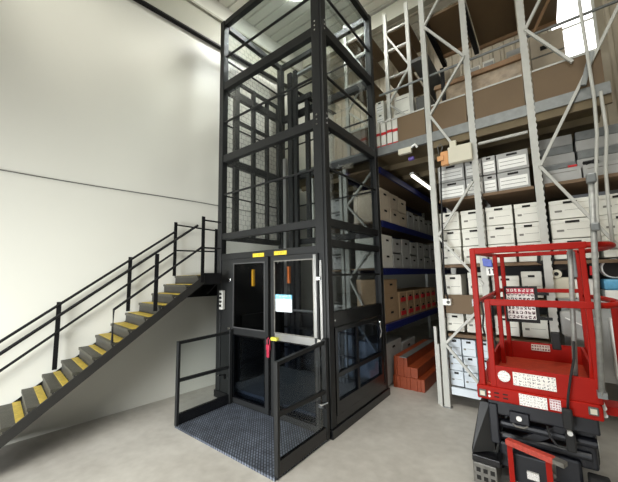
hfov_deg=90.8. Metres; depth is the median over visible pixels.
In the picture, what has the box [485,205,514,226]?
box
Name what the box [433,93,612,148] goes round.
trim
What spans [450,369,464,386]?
box
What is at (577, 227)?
box
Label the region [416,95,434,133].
carton
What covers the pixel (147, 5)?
trim
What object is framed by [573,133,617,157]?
parcel
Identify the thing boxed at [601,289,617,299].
crate
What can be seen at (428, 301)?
carton
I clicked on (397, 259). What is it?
carton
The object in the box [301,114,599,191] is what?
trim
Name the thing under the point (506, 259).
box
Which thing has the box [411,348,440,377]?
beam
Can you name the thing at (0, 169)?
cable
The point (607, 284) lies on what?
sheet
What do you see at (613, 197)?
box
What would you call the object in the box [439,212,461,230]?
box
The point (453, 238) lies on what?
box
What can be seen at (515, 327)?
box
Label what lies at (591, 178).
scaffold pole
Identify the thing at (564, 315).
case
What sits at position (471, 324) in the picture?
box
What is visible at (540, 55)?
carton
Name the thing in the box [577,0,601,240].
hanging cable
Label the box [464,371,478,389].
box
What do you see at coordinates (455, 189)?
box
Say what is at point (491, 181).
box
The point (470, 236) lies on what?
box
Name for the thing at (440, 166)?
lead
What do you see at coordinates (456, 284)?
box
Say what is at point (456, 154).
control box
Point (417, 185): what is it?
trim
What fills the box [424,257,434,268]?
carton
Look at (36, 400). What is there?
staircase
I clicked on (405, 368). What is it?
beam
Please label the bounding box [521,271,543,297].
box
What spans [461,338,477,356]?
box
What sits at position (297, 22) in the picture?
ceiling
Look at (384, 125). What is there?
ring binder
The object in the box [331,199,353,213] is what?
box
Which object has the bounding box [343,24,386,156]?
shelf rack
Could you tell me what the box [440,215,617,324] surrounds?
wall
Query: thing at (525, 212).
box
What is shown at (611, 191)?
wall
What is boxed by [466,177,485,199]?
box
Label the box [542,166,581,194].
box
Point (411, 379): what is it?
beam
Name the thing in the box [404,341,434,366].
beam
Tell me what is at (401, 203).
carton
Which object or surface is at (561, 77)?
guard rail
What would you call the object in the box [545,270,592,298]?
machine
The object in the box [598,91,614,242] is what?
hanging cable
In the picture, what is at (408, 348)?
beam
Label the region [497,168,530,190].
box
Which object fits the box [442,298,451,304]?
box
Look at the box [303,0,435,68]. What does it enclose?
trim
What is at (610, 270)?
bucket
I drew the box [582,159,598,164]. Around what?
pliers
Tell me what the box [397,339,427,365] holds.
beam
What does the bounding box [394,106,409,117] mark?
box
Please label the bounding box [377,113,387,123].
box
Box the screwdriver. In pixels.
[558,164,576,168]
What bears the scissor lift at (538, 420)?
on the floor at (408, 436)
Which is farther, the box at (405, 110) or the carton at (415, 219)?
the carton at (415, 219)
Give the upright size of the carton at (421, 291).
0.220 m
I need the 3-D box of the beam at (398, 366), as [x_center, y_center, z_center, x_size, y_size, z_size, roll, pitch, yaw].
[1.871,2.089,5.372,0.052,0.150,1.512,-6,-8,37]
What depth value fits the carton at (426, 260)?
6.70 m
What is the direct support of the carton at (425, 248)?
on the carton at (426, 260)
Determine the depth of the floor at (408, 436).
3.11 m
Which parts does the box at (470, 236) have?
lid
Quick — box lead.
[440,166,448,298]
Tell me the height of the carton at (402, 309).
0.230 m
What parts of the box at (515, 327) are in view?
lid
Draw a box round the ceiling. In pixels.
[216,0,469,79]
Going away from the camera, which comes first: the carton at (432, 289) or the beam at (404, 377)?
the beam at (404, 377)
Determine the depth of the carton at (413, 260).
6.03 m
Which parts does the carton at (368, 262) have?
lid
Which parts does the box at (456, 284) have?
lid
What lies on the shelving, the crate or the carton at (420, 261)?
the carton at (420, 261)
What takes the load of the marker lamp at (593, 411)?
attached to the scissor lift at (538, 420)
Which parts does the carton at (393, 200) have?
lid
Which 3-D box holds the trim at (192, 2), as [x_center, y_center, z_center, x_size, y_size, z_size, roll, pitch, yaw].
[-2.735,-4.219,4.618,0.118,0.040,10.900,-7,-9,44]
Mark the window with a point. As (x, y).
(566, 9)
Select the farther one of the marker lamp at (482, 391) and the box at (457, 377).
the box at (457, 377)
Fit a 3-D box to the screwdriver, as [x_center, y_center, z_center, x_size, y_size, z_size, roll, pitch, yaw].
[3.084,-0.881,3.638,0.171,0.038,0.040,-5,-8,30]
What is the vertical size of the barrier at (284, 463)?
1.038 m
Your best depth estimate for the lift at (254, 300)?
4.57 m
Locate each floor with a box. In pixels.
[0,318,617,481]
[299,106,601,224]
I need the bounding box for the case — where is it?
[560,310,594,340]
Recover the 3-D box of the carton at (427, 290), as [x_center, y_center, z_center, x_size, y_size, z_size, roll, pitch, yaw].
[2.376,1.152,6.737,0.512,0.220,0.344,-6,-8,37]
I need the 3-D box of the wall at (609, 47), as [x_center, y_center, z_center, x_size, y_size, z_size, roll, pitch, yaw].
[3.316,-2.968,6.082,10.420,3.340,0.130,-6,-8,37]
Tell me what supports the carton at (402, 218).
on the shelving
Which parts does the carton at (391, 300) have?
lid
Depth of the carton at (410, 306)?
5.65 m
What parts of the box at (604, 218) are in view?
lid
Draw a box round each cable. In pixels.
[0,169,305,220]
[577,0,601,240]
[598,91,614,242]
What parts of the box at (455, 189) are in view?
label panel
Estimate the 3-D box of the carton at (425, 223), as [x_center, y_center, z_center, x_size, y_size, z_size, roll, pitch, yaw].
[2.451,-0.285,7.038,0.510,0.320,0.304,-6,-8,37]
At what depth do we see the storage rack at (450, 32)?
4.11 m
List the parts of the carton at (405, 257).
lid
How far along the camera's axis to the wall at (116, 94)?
4.22 m
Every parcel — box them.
[539,134,571,152]
[540,144,572,159]
[541,152,574,166]
[543,161,575,170]
[572,123,617,148]
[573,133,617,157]
[575,144,617,160]
[576,153,617,168]
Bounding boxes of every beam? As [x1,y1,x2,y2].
[393,375,396,386]
[394,339,425,364]
[394,365,397,374]
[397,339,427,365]
[397,365,400,375]
[397,375,400,387]
[400,357,403,365]
[400,366,403,375]
[400,376,403,387]
[403,376,406,388]
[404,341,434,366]
[404,360,416,376]
[407,348,434,377]
[407,377,410,389]
[410,378,413,390]
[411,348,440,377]
[414,349,440,378]
[414,378,417,391]
[417,360,441,391]
[421,357,449,392]
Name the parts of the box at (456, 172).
label panel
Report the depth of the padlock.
3.84 m
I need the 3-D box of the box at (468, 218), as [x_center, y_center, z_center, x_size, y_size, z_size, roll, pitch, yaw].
[2.330,-0.288,4.281,0.287,0.242,0.386,-6,-8,37]
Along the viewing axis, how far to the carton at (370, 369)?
4.94 m
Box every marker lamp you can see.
[479,388,486,396]
[588,406,598,416]
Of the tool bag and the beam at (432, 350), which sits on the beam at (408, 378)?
the beam at (432, 350)
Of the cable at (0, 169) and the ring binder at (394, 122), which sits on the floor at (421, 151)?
the ring binder at (394, 122)
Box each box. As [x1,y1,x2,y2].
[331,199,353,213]
[331,213,353,223]
[332,255,355,269]
[333,241,354,254]
[334,303,356,310]
[376,101,386,115]
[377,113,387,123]
[394,93,416,110]
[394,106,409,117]
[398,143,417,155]
[437,140,472,166]
[438,163,465,183]
[439,180,466,199]
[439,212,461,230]
[441,230,463,247]
[441,247,463,264]
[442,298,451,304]
[445,274,467,294]
[446,313,466,331]
[448,337,462,354]
[449,354,463,370]
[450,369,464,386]
[460,209,487,228]
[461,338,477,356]
[462,227,487,246]
[463,246,488,263]
[463,356,478,372]
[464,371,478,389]
[465,158,483,178]
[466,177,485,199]
[466,314,485,332]
[467,272,492,294]
[482,155,497,177]
[483,174,498,192]
[483,337,494,358]
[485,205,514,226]
[486,224,516,244]
[488,243,517,262]
[491,275,520,296]
[494,313,521,336]
[496,148,529,173]
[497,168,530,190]
[514,202,538,223]
[516,222,540,242]
[518,242,542,261]
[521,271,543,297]
[522,314,548,338]
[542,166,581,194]
[548,197,588,221]
[550,217,589,239]
[552,237,598,259]
[581,160,617,177]
[599,193,617,215]
[599,214,617,236]
[599,235,617,258]
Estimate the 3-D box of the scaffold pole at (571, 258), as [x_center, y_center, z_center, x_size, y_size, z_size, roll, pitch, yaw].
[1.999,0.579,2.301,0.104,1.142,0.041,-6,-8,37]
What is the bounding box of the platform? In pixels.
[175,402,327,481]
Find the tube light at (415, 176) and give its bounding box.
[410,172,429,189]
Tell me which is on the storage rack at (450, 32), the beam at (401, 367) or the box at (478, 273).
the box at (478, 273)
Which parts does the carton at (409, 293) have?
lid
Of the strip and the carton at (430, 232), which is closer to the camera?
the strip
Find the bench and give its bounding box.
[557,298,617,383]
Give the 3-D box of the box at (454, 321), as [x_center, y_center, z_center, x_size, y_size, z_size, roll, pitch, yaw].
[2.099,1.119,4.288,0.222,0.236,0.386,-6,-8,37]
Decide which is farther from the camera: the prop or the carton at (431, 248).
the carton at (431, 248)
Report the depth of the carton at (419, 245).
6.40 m
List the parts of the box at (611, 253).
lid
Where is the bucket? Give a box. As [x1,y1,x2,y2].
[599,263,617,277]
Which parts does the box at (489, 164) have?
label panel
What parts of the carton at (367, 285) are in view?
lid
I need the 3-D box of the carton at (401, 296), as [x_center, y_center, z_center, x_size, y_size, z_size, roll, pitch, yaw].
[1.475,1.035,5.569,0.512,0.220,0.344,-6,-8,37]
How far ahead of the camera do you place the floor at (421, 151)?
5.00 m
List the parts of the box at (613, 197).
lid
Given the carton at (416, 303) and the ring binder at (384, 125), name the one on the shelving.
the carton at (416, 303)
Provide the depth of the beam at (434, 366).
4.62 m
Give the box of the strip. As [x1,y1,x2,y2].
[400,340,433,357]
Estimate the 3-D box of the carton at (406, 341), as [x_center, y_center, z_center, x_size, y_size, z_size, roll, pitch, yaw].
[1.630,2.088,5.692,0.510,0.530,0.654,-6,-8,37]
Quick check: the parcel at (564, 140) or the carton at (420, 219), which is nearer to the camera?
the parcel at (564, 140)
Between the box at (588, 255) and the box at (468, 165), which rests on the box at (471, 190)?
the box at (468, 165)
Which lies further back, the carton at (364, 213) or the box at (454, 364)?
the carton at (364, 213)
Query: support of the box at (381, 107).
on the box at (382, 117)
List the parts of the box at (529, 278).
lid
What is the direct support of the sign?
attached to the storage rack at (450, 32)
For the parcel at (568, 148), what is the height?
0.096 m
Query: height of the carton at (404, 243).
0.270 m
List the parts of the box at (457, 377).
lid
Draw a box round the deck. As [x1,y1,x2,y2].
[410,53,440,101]
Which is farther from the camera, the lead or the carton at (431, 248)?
the carton at (431, 248)
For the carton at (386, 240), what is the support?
on the carton at (368, 262)
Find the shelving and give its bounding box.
[342,167,450,386]
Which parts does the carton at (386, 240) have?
lid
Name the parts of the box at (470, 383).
lid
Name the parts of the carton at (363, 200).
lid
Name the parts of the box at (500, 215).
lid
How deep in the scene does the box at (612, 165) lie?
3.42 m
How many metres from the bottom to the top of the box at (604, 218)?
0.222 m
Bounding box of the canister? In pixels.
[608,317,617,379]
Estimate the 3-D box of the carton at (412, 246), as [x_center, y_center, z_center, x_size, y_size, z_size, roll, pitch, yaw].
[1.892,0.178,6.239,0.510,0.240,0.394,-6,-8,37]
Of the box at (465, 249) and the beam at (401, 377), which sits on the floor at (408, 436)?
the beam at (401, 377)
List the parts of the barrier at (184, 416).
post, kick plate, rail, rail, post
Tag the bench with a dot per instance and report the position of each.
(609, 371)
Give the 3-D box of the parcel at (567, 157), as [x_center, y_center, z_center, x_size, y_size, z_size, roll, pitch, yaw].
[3.211,-0.996,3.939,0.320,0.116,0.429,-6,-8,37]
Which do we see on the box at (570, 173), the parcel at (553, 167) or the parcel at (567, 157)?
the parcel at (553, 167)
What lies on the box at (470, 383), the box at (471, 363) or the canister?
the box at (471, 363)
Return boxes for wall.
[0,0,438,445]
[333,0,617,159]
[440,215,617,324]
[610,190,617,258]
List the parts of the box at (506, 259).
lid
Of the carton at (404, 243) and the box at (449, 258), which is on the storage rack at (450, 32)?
the box at (449, 258)
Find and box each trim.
[133,0,335,114]
[144,0,334,111]
[186,0,334,94]
[299,81,611,171]
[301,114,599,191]
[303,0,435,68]
[330,138,573,195]
[349,161,532,199]
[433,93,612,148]
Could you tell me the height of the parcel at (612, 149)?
0.096 m
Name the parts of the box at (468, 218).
lid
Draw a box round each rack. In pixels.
[311,171,348,378]
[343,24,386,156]
[382,1,423,118]
[418,0,617,408]
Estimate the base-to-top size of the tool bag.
0.125 m
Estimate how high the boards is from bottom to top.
0.950 m
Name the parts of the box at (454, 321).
lid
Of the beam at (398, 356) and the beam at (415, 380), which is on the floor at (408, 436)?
the beam at (415, 380)
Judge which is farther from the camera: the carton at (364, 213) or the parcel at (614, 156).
the carton at (364, 213)
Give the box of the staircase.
[0,216,220,448]
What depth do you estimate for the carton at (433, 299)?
6.82 m
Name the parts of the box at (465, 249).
lid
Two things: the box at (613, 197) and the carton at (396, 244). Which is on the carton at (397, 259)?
the carton at (396, 244)
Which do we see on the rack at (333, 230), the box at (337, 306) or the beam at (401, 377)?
the box at (337, 306)
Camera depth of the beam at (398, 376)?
4.74 m
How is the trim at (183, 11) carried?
attached to the wall at (116, 94)
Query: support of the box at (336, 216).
on the rack at (333, 230)
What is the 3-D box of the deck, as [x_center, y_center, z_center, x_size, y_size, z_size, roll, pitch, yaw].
[2.355,-2.986,5.768,0.280,0.060,1.700,-6,-8,37]
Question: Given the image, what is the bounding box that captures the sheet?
[600,279,617,289]
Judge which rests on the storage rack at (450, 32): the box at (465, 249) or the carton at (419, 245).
the box at (465, 249)
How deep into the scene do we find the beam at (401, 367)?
4.74 m
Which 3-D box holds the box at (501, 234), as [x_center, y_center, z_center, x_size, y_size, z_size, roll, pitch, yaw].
[2.562,-0.070,4.049,0.297,0.237,0.386,-6,-8,37]
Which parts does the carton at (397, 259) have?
lid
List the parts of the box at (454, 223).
lid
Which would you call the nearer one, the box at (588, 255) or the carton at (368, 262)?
the box at (588, 255)
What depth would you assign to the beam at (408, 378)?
4.65 m
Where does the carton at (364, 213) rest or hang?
on the shelving
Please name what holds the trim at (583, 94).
attached to the floor at (421, 151)
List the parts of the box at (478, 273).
lid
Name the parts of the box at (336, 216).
lid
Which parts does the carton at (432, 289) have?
lid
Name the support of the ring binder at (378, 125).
on the floor at (421, 151)
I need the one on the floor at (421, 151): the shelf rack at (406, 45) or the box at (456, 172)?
the shelf rack at (406, 45)
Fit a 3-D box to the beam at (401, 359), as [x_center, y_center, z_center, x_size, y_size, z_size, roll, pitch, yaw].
[1.912,1.940,5.350,0.052,0.140,1.520,-6,-8,37]
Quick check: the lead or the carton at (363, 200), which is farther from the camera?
the carton at (363, 200)
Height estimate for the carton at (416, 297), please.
0.220 m
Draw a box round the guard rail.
[379,0,617,141]
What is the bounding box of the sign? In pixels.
[486,267,493,274]
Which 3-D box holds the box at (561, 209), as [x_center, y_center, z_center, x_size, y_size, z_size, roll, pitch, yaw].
[3.172,-0.359,3.715,0.392,0.222,0.506,-6,-8,37]
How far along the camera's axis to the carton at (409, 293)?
5.70 m
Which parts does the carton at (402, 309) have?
lid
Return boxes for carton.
[353,187,389,207]
[354,204,389,223]
[355,234,391,252]
[355,251,392,268]
[356,279,396,293]
[357,292,397,307]
[359,335,400,385]
[373,306,398,322]
[386,334,414,350]
[389,193,397,210]
[390,209,398,224]
[392,238,400,253]
[392,254,401,267]
[397,239,409,253]
[397,289,419,301]
[397,290,413,302]
[397,291,406,304]
[398,198,405,214]
[398,253,409,267]
[398,304,406,318]
[399,213,406,227]
[401,288,424,299]
[406,211,412,229]
[406,302,413,315]
[408,256,417,268]
[409,242,416,255]
[409,287,434,297]
[412,242,423,255]
[413,215,418,230]
[414,300,419,313]
[415,255,423,268]
[415,288,430,298]
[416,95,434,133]
[416,216,423,232]
[420,299,425,311]
[423,220,428,234]
[423,245,429,256]
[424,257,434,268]
[424,258,429,268]
[425,245,434,256]
[426,298,430,309]
[427,220,432,235]
[431,297,435,307]
[529,27,565,69]
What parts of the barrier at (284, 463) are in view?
post, rail, rail, kick plate, post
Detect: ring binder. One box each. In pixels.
[376,123,381,147]
[381,122,387,145]
[386,118,392,144]
[392,119,397,142]
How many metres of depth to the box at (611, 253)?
3.30 m
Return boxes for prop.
[532,0,549,32]
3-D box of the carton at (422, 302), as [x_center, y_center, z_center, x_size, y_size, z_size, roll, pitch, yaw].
[2.155,1.346,6.419,0.512,0.230,0.344,-6,-8,37]
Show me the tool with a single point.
(590, 264)
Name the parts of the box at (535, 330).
lid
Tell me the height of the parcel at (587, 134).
0.106 m
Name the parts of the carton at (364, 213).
lid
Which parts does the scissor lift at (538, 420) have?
rail post, gate chain, rail, rail, rail post, kick plate, rail post, rail post, step leg, rail, step panel, rail, deck plate, rail, rail, type plate, scissor frame, kick plate, scissor arm, kick plate, step leg, rail post, kick plate, scissor arm, rail post, rail, rail, rail post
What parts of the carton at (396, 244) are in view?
lid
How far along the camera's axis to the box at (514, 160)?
3.90 m
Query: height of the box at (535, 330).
0.236 m
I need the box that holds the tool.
[589,259,591,274]
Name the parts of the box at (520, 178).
label panel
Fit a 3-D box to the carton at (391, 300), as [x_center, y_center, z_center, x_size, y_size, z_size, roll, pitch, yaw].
[1.163,0.990,5.167,0.510,0.230,0.524,-6,-8,37]
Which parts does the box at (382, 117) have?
label panel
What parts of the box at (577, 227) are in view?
lid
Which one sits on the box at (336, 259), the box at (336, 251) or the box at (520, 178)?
the box at (336, 251)
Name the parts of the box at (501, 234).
lid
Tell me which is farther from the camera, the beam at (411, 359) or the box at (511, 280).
the beam at (411, 359)
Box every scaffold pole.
[566,249,577,375]
[585,173,607,399]
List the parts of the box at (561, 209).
lid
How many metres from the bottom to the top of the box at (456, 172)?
0.243 m
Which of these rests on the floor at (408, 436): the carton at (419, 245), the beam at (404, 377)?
the beam at (404, 377)
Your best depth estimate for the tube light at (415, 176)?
5.79 m
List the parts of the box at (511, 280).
lid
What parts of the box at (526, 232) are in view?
lid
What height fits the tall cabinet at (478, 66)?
1.770 m
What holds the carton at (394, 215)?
on the shelving
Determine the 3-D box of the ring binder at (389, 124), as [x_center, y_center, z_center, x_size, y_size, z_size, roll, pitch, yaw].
[1.377,-1.695,5.016,0.080,0.560,0.274,-6,-8,37]
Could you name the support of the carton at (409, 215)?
on the shelving
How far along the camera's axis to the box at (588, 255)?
3.51 m
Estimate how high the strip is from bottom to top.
0.008 m
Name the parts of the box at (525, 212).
lid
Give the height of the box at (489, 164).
0.243 m
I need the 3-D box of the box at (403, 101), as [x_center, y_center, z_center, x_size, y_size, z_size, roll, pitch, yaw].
[1.806,-2.453,5.629,0.272,0.261,0.503,-6,-8,37]
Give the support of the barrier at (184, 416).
on the platform
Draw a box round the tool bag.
[551,259,567,269]
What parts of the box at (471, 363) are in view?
lid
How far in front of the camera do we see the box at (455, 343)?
4.12 m
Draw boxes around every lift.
[214,0,389,439]
[469,241,617,481]
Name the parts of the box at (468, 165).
label panel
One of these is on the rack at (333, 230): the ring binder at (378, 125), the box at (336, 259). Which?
the box at (336, 259)
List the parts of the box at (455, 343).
lid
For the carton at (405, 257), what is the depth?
5.68 m
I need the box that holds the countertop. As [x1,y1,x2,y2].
[557,298,605,302]
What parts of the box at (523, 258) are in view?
lid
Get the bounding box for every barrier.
[174,329,232,426]
[274,338,329,478]
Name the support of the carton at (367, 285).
on the carton at (391, 300)
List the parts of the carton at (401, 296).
lid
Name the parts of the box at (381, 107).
label panel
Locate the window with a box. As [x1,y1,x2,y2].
[548,0,600,56]
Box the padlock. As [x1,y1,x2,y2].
[266,337,270,357]
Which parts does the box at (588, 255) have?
lid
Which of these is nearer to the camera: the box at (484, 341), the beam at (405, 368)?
the box at (484, 341)
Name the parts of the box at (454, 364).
lid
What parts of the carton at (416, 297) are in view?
lid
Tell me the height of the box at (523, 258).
0.232 m
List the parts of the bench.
leg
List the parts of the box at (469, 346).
lid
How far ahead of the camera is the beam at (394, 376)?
4.77 m
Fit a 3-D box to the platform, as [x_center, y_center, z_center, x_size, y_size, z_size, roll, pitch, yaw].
[-0.686,2.159,3.440,1.635,0.022,0.835,-6,-8,37]
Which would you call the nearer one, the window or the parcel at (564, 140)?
the parcel at (564, 140)
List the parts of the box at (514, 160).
label panel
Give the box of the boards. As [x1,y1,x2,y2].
[434,53,525,120]
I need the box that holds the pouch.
[482,258,492,266]
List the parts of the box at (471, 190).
label panel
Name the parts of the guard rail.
edge trim, edge trim, post, edge trim, edge trim, handrail, edge trim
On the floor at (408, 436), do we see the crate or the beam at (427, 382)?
the beam at (427, 382)
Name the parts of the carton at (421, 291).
lid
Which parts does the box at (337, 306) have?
lid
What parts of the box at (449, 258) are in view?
lid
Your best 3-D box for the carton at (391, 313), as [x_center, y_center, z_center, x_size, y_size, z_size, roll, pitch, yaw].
[1.168,1.218,5.141,0.510,0.230,0.524,-6,-8,37]
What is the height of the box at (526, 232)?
0.237 m
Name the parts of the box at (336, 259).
lid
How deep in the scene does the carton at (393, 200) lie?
5.44 m
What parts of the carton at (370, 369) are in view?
lid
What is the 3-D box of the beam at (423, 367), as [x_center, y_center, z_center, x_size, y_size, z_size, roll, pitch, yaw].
[2.080,2.066,5.207,0.052,0.150,1.520,-6,-8,37]
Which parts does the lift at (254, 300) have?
corner post, call panel, pane trim, pane trim, lock rail, door, panel, panel, rail, rail, rail, panel, lever, panel, rail, rail, rail, corner post, lever, pane trim, lock rail, pane trim, door, car rail, panel, corner post, rail, car rail, car rail, rail, rail, rail, rail, rail, rail, door rail, door, door rail, sill, corner post, pull handle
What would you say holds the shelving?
on the floor at (408, 436)
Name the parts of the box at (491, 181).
label panel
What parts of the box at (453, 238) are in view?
lid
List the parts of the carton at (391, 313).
lid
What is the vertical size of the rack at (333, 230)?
3.600 m

